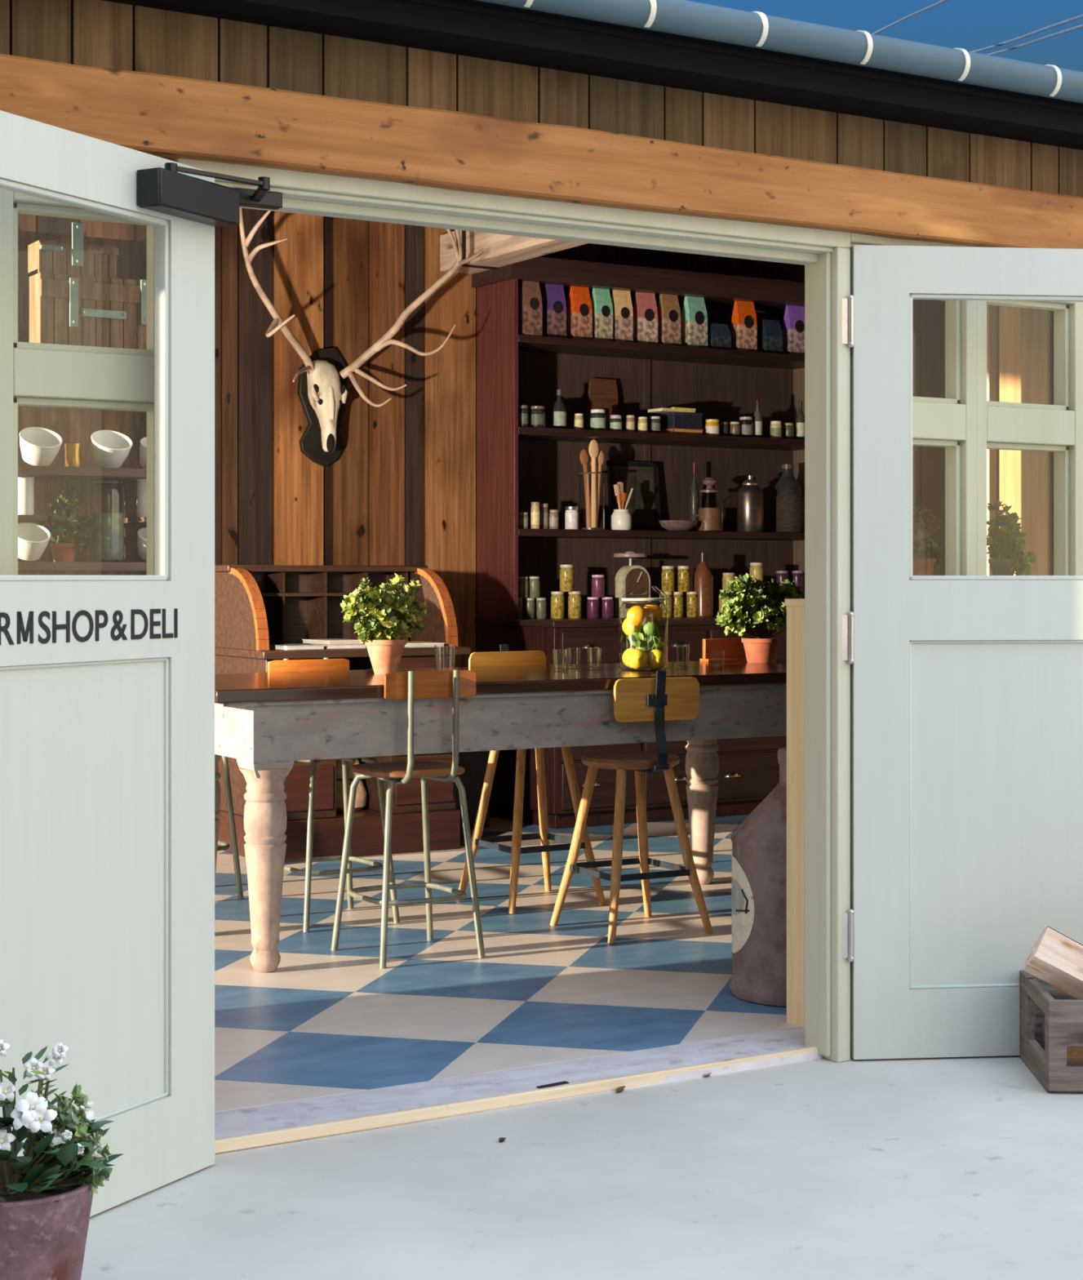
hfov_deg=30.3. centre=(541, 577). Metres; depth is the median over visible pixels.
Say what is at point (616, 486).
utensil
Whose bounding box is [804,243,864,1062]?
trim
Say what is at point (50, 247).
metal bar
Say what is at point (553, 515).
jar
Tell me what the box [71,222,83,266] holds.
metal bar
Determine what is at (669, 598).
pickle jar
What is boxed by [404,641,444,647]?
magazine
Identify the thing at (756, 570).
jar
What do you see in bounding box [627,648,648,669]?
lemon
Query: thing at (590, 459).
bowl
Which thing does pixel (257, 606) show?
desk
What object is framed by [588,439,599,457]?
bowl
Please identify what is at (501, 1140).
dry leaf
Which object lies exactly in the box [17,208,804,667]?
wall
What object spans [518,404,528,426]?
jar
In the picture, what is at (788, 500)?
flask
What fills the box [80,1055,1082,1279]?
ground
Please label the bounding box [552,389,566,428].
bottle
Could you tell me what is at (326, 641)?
magazine
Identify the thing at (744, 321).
paper bag
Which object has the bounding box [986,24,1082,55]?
overhead cable
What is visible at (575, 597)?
jar
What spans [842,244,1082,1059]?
door
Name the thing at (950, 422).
window
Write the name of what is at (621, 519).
stoneware crock
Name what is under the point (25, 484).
beaker
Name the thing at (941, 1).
overhead cable
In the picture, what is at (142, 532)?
bowl
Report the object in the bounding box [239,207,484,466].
skull
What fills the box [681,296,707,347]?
paper bag
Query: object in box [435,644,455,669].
tumbler
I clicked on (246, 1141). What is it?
trim
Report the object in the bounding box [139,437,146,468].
bowl
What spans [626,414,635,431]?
jar
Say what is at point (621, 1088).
dry leaf
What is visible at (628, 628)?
lemon
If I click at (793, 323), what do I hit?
paper bag
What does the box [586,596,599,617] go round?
jar
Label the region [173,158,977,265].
trim
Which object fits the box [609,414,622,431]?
jar
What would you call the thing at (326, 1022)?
floor
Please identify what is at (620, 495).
utensil
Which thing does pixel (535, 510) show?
jar
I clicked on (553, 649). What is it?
tumbler
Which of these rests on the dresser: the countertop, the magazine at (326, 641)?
the countertop
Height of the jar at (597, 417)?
0.118 m
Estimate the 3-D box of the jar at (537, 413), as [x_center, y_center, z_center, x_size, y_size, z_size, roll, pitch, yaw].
[-0.022,-0.833,10.441,0.084,0.115,0.084,0,0,-31]
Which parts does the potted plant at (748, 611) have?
pot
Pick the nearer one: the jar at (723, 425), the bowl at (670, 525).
the bowl at (670, 525)
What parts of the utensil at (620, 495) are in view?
blade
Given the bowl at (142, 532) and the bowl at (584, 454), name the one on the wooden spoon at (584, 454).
the bowl at (584, 454)
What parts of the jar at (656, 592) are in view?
lid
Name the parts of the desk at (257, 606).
drawer, drawer, drawer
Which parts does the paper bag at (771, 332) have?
panel, panel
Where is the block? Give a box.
[699,638,746,662]
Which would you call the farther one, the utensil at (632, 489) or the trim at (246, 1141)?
the utensil at (632, 489)
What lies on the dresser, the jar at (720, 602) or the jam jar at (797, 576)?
the jar at (720, 602)
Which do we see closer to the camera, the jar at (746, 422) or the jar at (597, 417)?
the jar at (597, 417)
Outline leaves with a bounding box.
[620,617,664,650]
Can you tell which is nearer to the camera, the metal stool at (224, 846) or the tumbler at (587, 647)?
the tumbler at (587, 647)
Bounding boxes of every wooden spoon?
[580,448,591,527]
[588,439,599,527]
[589,456,596,498]
[596,450,604,527]
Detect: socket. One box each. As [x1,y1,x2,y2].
[310,383,319,393]
[340,385,345,394]
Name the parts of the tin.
lid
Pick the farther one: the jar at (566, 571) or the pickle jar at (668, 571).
the pickle jar at (668, 571)
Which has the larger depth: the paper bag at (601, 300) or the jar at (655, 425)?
the jar at (655, 425)
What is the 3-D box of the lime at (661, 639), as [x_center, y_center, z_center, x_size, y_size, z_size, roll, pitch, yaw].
[0.433,0.238,7.499,0.060,0.054,0.053,0,0,-31]
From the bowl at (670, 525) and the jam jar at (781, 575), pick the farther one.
the jam jar at (781, 575)
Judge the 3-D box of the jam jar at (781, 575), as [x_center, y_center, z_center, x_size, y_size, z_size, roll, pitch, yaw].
[1.359,0.027,11.306,0.069,0.125,0.069,0,0,-31]
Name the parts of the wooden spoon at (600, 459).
handle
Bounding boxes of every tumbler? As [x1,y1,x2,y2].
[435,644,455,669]
[552,648,567,671]
[566,647,581,667]
[586,647,601,669]
[675,644,689,668]
[712,650,724,668]
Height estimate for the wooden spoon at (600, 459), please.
0.415 m
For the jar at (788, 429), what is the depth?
11.33 m
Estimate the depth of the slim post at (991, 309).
6.76 m
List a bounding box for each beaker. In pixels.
[17,476,35,515]
[136,479,146,517]
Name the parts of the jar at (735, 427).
lid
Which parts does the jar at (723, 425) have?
lid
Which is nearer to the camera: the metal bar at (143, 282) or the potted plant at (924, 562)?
the metal bar at (143, 282)
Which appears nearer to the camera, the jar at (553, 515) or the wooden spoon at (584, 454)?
the jar at (553, 515)
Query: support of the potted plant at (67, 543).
on the display shelves
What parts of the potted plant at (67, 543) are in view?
pot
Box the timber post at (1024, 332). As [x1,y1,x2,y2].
[1000,306,1048,575]
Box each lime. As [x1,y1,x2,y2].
[629,631,644,646]
[635,640,650,653]
[640,631,649,643]
[643,621,658,635]
[649,634,665,648]
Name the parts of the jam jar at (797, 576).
lid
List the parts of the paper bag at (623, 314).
panel, panel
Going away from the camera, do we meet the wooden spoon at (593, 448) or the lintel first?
the lintel
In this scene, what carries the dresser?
on the floor
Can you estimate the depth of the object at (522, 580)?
10.40 m
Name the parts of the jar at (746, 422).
lid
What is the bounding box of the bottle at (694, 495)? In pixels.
[689,462,698,531]
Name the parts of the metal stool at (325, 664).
backrest, leg, seat, leg, leg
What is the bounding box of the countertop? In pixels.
[474,615,720,627]
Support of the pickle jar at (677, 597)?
on the dresser
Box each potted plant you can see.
[0,1039,124,1279]
[39,484,93,561]
[340,573,428,674]
[715,573,804,662]
[912,501,943,575]
[986,500,1036,575]
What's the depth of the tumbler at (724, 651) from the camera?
7.63 m
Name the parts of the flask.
handle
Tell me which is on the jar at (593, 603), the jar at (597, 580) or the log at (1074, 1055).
the jar at (597, 580)
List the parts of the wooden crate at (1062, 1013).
panel, panel, panel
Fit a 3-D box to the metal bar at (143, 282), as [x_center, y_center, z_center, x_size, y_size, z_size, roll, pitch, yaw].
[-0.955,-0.663,4.826,0.022,0.108,0.010,0,0,-31]
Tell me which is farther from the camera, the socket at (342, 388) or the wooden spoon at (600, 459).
the wooden spoon at (600, 459)
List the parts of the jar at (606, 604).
lid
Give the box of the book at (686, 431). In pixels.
[661,427,703,435]
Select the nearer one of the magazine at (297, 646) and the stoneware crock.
the magazine at (297, 646)
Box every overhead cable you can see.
[872,0,947,34]
[972,14,1082,52]
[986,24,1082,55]
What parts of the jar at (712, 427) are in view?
lid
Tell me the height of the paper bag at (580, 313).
0.286 m
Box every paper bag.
[518,280,542,335]
[542,284,566,337]
[567,285,592,339]
[591,288,613,341]
[611,289,633,342]
[633,292,657,344]
[657,293,680,346]
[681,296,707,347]
[707,323,731,349]
[731,300,756,351]
[758,319,782,353]
[782,305,804,355]
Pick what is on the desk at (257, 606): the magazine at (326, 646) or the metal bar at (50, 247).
the magazine at (326, 646)
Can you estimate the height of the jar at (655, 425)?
0.097 m
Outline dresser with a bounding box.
[471,256,804,829]
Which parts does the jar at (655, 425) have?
lid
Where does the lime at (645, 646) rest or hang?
in the jar at (656, 592)
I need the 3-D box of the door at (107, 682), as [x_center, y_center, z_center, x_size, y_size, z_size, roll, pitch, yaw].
[-0.934,0.199,3.980,0.059,2.151,0.936,0,0,28]
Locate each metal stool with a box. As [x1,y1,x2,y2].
[217,755,244,899]
[267,657,399,932]
[330,669,485,968]
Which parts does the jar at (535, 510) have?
lid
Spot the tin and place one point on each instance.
(73, 451)
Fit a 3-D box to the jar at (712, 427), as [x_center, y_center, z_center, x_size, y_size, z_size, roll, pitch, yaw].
[0.943,-0.823,11.068,0.082,0.095,0.082,0,0,-31]
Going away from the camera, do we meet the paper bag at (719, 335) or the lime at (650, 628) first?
the lime at (650, 628)
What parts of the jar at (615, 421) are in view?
lid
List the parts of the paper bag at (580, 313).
panel, panel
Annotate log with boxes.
[1022,926,1082,999]
[1041,1019,1044,1041]
[1066,1047,1082,1066]
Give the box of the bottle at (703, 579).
[693,552,713,617]
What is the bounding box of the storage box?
[657,411,702,429]
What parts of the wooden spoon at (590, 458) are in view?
handle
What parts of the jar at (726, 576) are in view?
lid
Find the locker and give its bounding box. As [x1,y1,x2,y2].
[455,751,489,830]
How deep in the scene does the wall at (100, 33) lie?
4.79 m
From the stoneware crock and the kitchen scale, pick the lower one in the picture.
the kitchen scale
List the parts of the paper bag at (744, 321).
panel, panel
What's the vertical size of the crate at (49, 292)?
0.203 m
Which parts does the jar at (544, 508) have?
lid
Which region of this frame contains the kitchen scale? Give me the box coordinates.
[613,551,650,617]
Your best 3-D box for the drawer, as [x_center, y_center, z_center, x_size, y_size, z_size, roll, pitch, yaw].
[-0.910,0.945,9.266,0.210,0.270,0.165,0,0,-31]
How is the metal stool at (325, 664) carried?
on the floor
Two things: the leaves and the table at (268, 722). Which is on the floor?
the table at (268, 722)
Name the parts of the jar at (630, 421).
lid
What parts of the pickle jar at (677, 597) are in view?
lid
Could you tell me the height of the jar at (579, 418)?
0.091 m
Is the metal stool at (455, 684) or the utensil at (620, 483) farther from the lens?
the utensil at (620, 483)
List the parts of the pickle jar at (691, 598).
lid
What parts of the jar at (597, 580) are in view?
lid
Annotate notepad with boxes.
[648,407,696,413]
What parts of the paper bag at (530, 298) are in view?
panel, panel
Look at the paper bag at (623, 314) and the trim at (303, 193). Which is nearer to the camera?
the trim at (303, 193)
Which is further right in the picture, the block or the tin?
the block
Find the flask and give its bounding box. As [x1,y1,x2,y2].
[771,464,804,532]
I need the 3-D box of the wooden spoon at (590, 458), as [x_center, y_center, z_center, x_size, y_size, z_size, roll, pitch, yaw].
[0.273,-0.461,10.700,0.052,0.398,0.030,0,0,-31]
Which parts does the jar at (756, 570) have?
lid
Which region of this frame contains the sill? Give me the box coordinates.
[214,1026,822,1154]
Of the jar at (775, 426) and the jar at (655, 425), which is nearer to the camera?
the jar at (655, 425)
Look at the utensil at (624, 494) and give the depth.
10.76 m
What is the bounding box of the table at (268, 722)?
[214,661,786,972]
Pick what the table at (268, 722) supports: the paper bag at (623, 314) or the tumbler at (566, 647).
the tumbler at (566, 647)
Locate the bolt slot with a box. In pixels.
[536,1080,568,1088]
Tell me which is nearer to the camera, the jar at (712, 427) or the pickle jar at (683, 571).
the pickle jar at (683, 571)
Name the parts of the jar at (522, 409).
lid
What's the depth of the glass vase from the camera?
10.66 m
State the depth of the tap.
11.03 m
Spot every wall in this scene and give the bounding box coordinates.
[0,0,1082,197]
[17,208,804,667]
[912,299,1053,575]
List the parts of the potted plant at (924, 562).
pot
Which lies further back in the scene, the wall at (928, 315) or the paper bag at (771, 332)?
the paper bag at (771, 332)
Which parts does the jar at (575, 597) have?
lid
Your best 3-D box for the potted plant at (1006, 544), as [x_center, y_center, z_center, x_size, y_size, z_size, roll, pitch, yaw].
[1.442,-0.116,6.243,0.186,0.249,0.161,0,0,-31]
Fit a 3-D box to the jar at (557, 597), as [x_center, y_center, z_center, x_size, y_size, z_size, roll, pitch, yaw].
[0.084,0.147,10.540,0.071,0.142,0.071,0,0,-31]
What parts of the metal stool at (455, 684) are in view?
leg, leg, seat, leg, backrest, leg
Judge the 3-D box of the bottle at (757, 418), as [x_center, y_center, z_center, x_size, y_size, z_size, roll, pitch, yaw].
[1.213,-0.884,11.241,0.052,0.217,0.052,0,0,-31]
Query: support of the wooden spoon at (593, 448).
in the glass vase
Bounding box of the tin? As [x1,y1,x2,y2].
[63,442,82,466]
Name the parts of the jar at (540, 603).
lid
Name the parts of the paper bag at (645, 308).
panel, panel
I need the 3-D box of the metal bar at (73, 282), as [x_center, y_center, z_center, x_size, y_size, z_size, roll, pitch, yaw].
[-1.105,-0.649,4.735,0.021,0.116,0.010,0,0,-31]
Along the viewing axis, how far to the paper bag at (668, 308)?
10.86 m
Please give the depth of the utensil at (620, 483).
10.76 m
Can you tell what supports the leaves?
in the jar at (656, 592)
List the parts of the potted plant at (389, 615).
pot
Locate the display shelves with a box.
[17,230,146,575]
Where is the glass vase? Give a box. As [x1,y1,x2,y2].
[578,472,605,529]
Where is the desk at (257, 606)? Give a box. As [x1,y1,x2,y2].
[214,564,471,860]
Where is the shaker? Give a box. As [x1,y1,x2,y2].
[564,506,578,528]
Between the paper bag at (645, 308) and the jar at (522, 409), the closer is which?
the jar at (522, 409)
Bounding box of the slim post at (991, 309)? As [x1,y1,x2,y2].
[986,304,996,575]
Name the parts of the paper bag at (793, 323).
panel, panel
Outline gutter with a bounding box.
[476,0,1082,102]
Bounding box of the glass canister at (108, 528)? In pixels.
[90,477,125,561]
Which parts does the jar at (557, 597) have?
lid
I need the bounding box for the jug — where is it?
[729,747,786,1006]
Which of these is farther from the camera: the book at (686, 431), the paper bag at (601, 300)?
the book at (686, 431)
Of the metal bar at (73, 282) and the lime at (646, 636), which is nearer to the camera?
the metal bar at (73, 282)
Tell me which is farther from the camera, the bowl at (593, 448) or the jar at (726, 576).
the jar at (726, 576)
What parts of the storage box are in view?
lid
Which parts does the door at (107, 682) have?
panel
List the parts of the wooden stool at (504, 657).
leg, foot rail, backrest, foot rail, leg, leg, foot rail, foot rail, leg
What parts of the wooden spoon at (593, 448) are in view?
handle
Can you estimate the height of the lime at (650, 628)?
0.054 m
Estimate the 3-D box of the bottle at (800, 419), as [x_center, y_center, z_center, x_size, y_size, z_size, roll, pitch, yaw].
[1.475,-0.889,11.399,0.057,0.227,0.057,0,0,-31]
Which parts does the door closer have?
arm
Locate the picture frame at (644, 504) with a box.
[606,459,661,530]
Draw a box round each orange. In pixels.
[626,605,648,626]
[644,604,662,622]
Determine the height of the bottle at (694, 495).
0.388 m
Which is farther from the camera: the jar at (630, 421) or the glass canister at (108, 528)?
the jar at (630, 421)
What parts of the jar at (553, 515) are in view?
lid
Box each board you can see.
[584,377,619,430]
[784,598,804,1028]
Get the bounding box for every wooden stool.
[458,644,606,914]
[550,670,712,943]
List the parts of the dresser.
panel, cup handle, cup handle, drawer, drawer, drawer, cornice, panel, shelf, shelf, shelf, drawer, drawer, drawer, cup handle, cup handle, cup handle, drawer, drawer, drawer, drawer, panel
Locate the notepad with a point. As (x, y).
(668, 409)
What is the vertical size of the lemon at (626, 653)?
0.076 m
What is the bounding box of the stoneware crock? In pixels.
[611,509,631,529]
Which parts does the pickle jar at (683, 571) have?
lid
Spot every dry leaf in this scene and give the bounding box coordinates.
[498,1137,506,1142]
[616,1085,625,1093]
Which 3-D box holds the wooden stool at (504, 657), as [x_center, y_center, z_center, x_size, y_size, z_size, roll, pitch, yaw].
[-0.043,0.765,7.765,0.431,0.998,0.434,0,0,-31]
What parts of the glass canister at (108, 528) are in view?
lid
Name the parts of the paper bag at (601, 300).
panel, panel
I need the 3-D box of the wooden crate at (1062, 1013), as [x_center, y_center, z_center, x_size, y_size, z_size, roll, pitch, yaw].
[1.543,1.164,5.132,0.560,0.232,0.385,0,0,3]
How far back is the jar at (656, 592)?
7.49 m
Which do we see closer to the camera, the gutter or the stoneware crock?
the gutter
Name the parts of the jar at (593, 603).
lid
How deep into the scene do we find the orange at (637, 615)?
7.45 m
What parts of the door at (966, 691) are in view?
hinge plate, hinge plate, hinge plate, panel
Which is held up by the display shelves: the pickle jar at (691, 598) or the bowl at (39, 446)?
the bowl at (39, 446)
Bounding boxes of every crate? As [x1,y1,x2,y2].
[27,240,119,278]
[29,271,146,349]
[1019,970,1082,1093]
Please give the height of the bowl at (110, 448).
0.095 m
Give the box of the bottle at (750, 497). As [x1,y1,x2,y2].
[737,474,764,532]
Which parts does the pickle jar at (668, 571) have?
lid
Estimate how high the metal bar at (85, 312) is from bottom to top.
0.019 m
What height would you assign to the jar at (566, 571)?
0.143 m
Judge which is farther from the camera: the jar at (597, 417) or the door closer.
the jar at (597, 417)
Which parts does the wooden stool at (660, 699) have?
leg, foot rail, foot rail, leg, seat, leg, foot rail, backrest, clamp plate, foot rail, leg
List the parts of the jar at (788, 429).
lid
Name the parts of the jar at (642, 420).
lid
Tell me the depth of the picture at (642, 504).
11.08 m
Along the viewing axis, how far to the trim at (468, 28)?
4.87 m
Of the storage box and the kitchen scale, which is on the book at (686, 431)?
the storage box
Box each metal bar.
[40,244,64,251]
[69,277,78,327]
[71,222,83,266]
[81,308,126,319]
[140,279,146,324]
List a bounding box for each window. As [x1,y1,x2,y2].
[0,187,154,575]
[912,299,977,575]
[977,300,1082,575]
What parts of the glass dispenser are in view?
lid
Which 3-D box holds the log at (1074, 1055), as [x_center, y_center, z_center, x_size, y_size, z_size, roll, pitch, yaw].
[1.540,1.208,5.058,0.460,0.062,0.095,0,0,3]
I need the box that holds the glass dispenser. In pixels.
[691,477,723,531]
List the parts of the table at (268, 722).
leg, leg, under moulding, leg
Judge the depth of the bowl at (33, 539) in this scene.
4.69 m
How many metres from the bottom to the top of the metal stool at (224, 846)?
0.957 m
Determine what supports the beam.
attached to the ceiling
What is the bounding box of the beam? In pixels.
[440,230,586,274]
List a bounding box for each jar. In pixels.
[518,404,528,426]
[518,511,528,528]
[528,405,545,427]
[530,502,540,528]
[535,597,546,618]
[539,503,548,528]
[549,509,558,528]
[551,591,564,618]
[560,564,573,591]
[568,591,581,618]
[574,413,583,429]
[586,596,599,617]
[590,408,605,430]
[591,574,604,597]
[600,596,613,617]
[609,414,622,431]
[618,586,667,670]
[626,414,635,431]
[638,416,648,432]
[648,416,661,432]
[660,591,672,617]
[662,565,674,591]
[671,591,683,617]
[676,565,689,591]
[685,591,697,617]
[704,418,719,435]
[717,594,730,612]
[720,422,728,435]
[722,573,734,591]
[729,421,740,436]
[739,416,752,436]
[749,562,763,586]
[770,420,782,438]
[776,570,788,586]
[782,422,793,439]
[791,570,804,591]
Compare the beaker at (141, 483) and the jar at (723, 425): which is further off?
the jar at (723, 425)
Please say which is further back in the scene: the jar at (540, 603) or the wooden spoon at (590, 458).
the wooden spoon at (590, 458)
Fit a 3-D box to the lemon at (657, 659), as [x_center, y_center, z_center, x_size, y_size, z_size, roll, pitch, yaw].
[0.431,0.308,7.495,0.075,0.076,0.085,0,0,-31]
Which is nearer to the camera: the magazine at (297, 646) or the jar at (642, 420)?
the magazine at (297, 646)
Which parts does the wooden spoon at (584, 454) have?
handle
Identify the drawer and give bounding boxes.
[336,758,366,812]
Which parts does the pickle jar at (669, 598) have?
lid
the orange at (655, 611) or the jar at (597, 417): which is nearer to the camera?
the orange at (655, 611)
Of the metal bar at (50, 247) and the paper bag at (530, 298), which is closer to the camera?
the metal bar at (50, 247)
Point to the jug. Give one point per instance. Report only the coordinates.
(759, 843)
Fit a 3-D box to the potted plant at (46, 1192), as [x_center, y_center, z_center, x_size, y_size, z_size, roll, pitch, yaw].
[-0.855,1.021,3.308,0.321,0.517,0.327,0,0,4]
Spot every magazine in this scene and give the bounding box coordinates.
[269,643,324,649]
[302,638,362,644]
[306,643,365,648]
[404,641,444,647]
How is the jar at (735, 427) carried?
on the dresser
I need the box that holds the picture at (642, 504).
[613,466,655,526]
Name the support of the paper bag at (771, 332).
on the dresser
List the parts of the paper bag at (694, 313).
panel, panel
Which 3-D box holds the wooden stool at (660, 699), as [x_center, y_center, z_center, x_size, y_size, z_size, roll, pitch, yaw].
[0.319,0.795,7.161,0.431,0.937,0.434,0,0,-29]
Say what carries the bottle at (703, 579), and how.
on the dresser
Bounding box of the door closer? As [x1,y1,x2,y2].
[137,162,282,226]
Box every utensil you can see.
[613,484,621,509]
[616,493,622,509]
[617,481,623,506]
[621,492,626,509]
[623,488,633,509]
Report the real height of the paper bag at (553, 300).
0.290 m
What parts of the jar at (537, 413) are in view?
lid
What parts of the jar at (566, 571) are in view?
lid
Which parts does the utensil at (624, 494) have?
handle, blade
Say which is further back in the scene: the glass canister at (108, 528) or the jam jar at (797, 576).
the jam jar at (797, 576)
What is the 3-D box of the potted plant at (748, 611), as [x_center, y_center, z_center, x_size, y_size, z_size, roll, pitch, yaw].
[0.899,0.166,8.193,0.428,0.368,0.230,0,0,-34]
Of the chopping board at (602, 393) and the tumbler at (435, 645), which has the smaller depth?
the tumbler at (435, 645)
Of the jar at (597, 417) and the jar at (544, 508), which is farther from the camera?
the jar at (597, 417)
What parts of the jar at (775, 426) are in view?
lid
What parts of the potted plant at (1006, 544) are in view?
pot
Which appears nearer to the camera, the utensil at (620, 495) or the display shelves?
the display shelves
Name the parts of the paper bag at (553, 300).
panel, panel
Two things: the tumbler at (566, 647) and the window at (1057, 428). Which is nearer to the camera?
the window at (1057, 428)
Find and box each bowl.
[17,522,51,560]
[18,426,62,466]
[91,430,133,467]
[137,527,146,560]
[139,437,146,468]
[580,448,588,465]
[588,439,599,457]
[589,456,596,466]
[596,450,604,465]
[658,520,697,530]
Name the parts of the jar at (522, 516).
lid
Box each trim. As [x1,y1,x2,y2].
[102,0,1082,150]
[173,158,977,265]
[214,1046,817,1154]
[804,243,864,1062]
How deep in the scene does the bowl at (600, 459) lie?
10.69 m
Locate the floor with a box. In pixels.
[214,814,799,1112]
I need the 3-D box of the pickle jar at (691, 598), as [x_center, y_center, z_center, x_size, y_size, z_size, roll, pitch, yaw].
[0.825,0.149,10.985,0.067,0.138,0.067,0,0,-31]
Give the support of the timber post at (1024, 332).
on the floor
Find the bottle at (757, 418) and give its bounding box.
[753,400,762,437]
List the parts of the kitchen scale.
plate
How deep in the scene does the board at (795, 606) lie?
5.63 m
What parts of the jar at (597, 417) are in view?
lid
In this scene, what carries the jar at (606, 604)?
on the dresser
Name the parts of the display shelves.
shelf, shelf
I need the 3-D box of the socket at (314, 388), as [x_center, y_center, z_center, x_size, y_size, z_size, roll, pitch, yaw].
[-1.132,-0.935,9.984,0.040,0.056,0.066,0,0,-31]
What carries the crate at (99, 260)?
on the crate at (49, 292)
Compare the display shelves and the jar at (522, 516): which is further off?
the jar at (522, 516)
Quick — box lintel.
[0,53,1082,248]
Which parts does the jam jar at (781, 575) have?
lid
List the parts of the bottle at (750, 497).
lid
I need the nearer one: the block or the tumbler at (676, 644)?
the tumbler at (676, 644)
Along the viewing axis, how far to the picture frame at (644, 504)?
11.07 m
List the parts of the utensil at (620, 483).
blade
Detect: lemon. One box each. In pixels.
[622,617,642,635]
[622,647,635,667]
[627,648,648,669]
[647,648,666,669]
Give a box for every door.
[0,110,214,1217]
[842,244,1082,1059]
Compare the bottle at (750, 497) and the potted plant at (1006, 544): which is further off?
the bottle at (750, 497)
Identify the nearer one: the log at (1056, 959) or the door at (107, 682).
the door at (107, 682)
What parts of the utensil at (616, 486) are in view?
blade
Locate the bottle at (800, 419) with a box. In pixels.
[795,400,804,439]
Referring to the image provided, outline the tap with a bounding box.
[691,507,700,520]
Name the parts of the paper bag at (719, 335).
panel, panel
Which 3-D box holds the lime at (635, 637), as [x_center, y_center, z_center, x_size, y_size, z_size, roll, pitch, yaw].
[0.355,0.232,7.474,0.060,0.054,0.053,0,0,-31]
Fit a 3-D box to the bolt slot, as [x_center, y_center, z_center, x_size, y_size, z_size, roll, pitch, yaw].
[0.028,1.261,4.965,0.090,0.007,0.016,0,0,-37]
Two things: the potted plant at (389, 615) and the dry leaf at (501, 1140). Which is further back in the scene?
the potted plant at (389, 615)
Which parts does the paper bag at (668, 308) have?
panel, panel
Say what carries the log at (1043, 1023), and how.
in the wooden crate at (1062, 1013)

